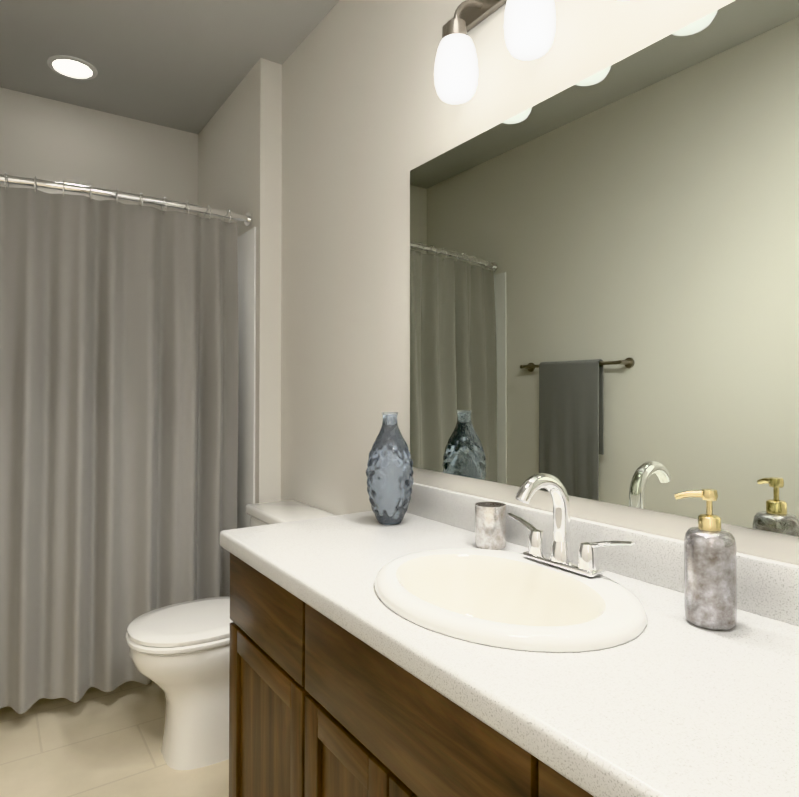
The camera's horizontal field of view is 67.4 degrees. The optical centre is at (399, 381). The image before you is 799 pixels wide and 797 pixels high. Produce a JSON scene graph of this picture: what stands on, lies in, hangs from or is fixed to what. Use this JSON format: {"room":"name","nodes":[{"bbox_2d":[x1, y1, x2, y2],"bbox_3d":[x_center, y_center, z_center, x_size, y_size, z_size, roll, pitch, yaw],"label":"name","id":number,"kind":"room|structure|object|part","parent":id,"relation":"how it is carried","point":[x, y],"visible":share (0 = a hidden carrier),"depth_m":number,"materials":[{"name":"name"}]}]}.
{"room":"bathroom","nodes":[
{"label":"bathroom","id":0,"kind":"room"},
{"bbox_2d":[0,87,197,215],"bbox_3d":[-1.752,-0.067,3.092,1.850,2.710,0.150,1,-1,-34],"label":"wall","id":1,"kind":"structure","parent":0,"point":[42,138],"depth_m":3.13,"materials":[{"name":"white paint"}]},
{"bbox_2d":[0,681,228,796],"bbox_3d":[-0.651,1.313,1.461,1.850,0.100,4.050,1,-1,-34],"label":"floor","id":2,"kind":"structure","parent":0,"point":[94,742],"depth_m":2.06,"materials":[{"name":"tile"}]},
{"bbox_2d":[126,500,335,769],"bbox_3d":[-0.608,0.883,2.157,0.691,0.783,0.446,1,-1,-34],"label":"toilet","id":3,"kind":"object","parent":2,"relation":"on","point":[179,653],"visible":0.46,"depth_m":1.98,"materials":[{"name":"white ceramic"}]},
{"bbox_2d":[237,227,255,528],"bbox_3d":[-1.492,0.296,2.618,1.448,1.970,0.914,1,-1,-34],"label":"shower surround","id":4,"kind":"object","parent":2,"relation":"on","point":[246,247],"visible":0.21,"depth_m":2.72,"materials":[{"name":"white plastic"}]},
{"bbox_3d":[0.299,0.842,0.985,0.523,0.829,1.840,1,-1,-34],"label":"bathroom vanity","id":5,"kind":"object","parent":2,"relation":"on","visible":0},
{"bbox_2d":[229,553,593,796],"bbox_3d":[0.075,0.789,0.833,0.019,0.714,1.832,1,-1,-34],"label":"cabinet","id":6,"kind":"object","parent":5,"relation":"attached to","point":[321,705],"depth_m":1.10,"materials":[{"name":"brown wood"}]},
{"bbox_2d":[220,483,798,796],"bbox_3d":[0.281,0.362,0.983,0.566,0.136,1.875,1,-1,-34],"label":"countertop","id":7,"kind":"structure","parent":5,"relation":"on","point":[670,700],"depth_m":0.82,"materials":[{"name":"white stone"}]},
{"bbox_2d":[366,412,413,524],"bbox_3d":[-0.028,0.241,1.685,0.136,0.310,0.136,1,-1,-34],"label":"vase","id":8,"kind":"object","parent":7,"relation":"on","point":[389,475],"visible":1,"depth_m":1.64,"materials":[{"name":"blue glass"}]},
{"bbox_2d":[475,501,505,549],"bbox_3d":[0.217,0.342,1.427,0.075,0.100,0.075,1,-1,-34],"label":"tumbler","id":9,"kind":"object","parent":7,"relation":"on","point":[490,524],"visible":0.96,"depth_m":1.40,"materials":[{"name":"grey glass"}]},
{"bbox_2d":[374,548,646,651],"bbox_3d":[0.183,0.442,1.096,0.428,0.155,0.528,1,-1,-34],"label":"sink","id":10,"kind":"object","parent":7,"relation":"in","point":[507,599],"visible":0.73,"depth_m":1.12,"materials":[{"name":"white ceramic"}]},
{"bbox_2d":[508,473,634,576],"bbox_3d":[0.282,0.271,1.166,0.145,0.188,0.309,1,-1,-34],"label":"faucet","id":11,"kind":"object","parent":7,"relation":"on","point":[560,555],"visible":1,"depth_m":1.18,"materials":[{"name":"silver metal"}]},
{"bbox_2d":[674,489,736,630],"bbox_3d":[0.495,0.279,0.962,0.075,0.213,0.082,1,-1,-34],"label":"soap dispenser","id":12,"kind":"object","parent":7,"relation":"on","point":[710,575],"visible":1,"depth_m":0.93,"materials":[{"name":"grey glass"}]},
{"bbox_2d":[0,0,338,133],"bbox_3d":[-0.651,-1.496,1.504,1.850,0.100,4.050,1,-1,-34],"label":"ceiling","id":13,"kind":"structure","parent":0,"point":[185,65],"depth_m":2.56,"materials":[{"name":"grey paint"}]},
{"bbox_2d":[47,55,97,79],"bbox_3d":[-1.484,-1.423,2.720,0.204,0.008,0.204,1,-1,-34],"label":"recessed light","id":14,"kind":"object","parent":13,"relation":"in","point":[72,67],"visible":1,"depth_m":2.72,"materials":[{"name":"white glass"}]},
{"bbox_2d":[198,58,281,503],"bbox_3d":[-0.841,-0.067,3.044,0.100,2.710,0.957,1,-1,-34],"label":"wall","id":15,"kind":"structure","parent":0,"point":[240,153],"depth_m":2.67,"materials":[{"name":"white paint"}]},
{"bbox_2d":[281,0,798,565],"bbox_3d":[0.051,-0.084,1.962,0.150,2.710,4.050,1,-1,-34],"label":"wall","id":16,"kind":"structure","parent":0,"point":[371,118],"depth_m":2.05,"materials":[{"name":"white paint"}]},
{"bbox_2d":[434,0,556,104],"bbox_3d":[0.375,-0.867,1.224,0.161,0.302,1.075,1,-1,-34],"label":"sconce","id":17,"kind":"object","parent":16,"relation":"attached to","point":[469,15],"depth_m":1.47,"materials":[{"name":"white glass"}]},
{"bbox_3d":[0.144,-0.787,1.518,0.114,0.152,0.114,1,-1,-34],"label":"vanity bar sconce shade","id":18,"kind":"part","parent":17,"relation":"part of","materials":[{"name":"white glass"}]},
{"bbox_3d":[0.285,-0.790,1.312,0.114,0.152,0.114,1,-1,-34],"label":"vanity bar sconce shade","id":19,"kind":"part","parent":17,"relation":"part of","materials":[{"name":"white glass"}]},
{"bbox_2d":[410,0,798,536],"bbox_3d":[0.525,-0.207,1.131,0.005,0.914,1.739,1,-1,-34],"label":"mirror","id":20,"kind":"object","parent":16,"relation":"attached to","point":[604,285],"visible":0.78,"depth_m":1.21,"materials":[{"name":"clear glass"}]},
{"bbox_3d":[-1.352,-0.099,1.003,0.150,2.710,4.050,1,-1,-34],"label":"wall","id":21,"kind":"structure","parent":0,"visible":0},
{"bbox_2d":[0,174,252,225],"bbox_3d":[-1.311,-0.743,2.365,1.462,0.060,0.221,1,-1,-34],"label":"curtain rod","id":22,"kind":"object","parent":21,"relation":"attached to","point":[247,219],"visible":1,"depth_m":2.38,"materials":[{"name":"silver metal"}]},
{"bbox_2d":[0,172,238,713],"bbox_3d":[-1.311,0.212,2.309,1.376,1.959,0.256,1,-1,-34],"label":"shower curtain","id":23,"kind":"object","parent":22,"relation":"hanging from","point":[119,361],"visible":1,"depth_m":2.34,"materials":[{"name":"grey fabric"}]}
]}

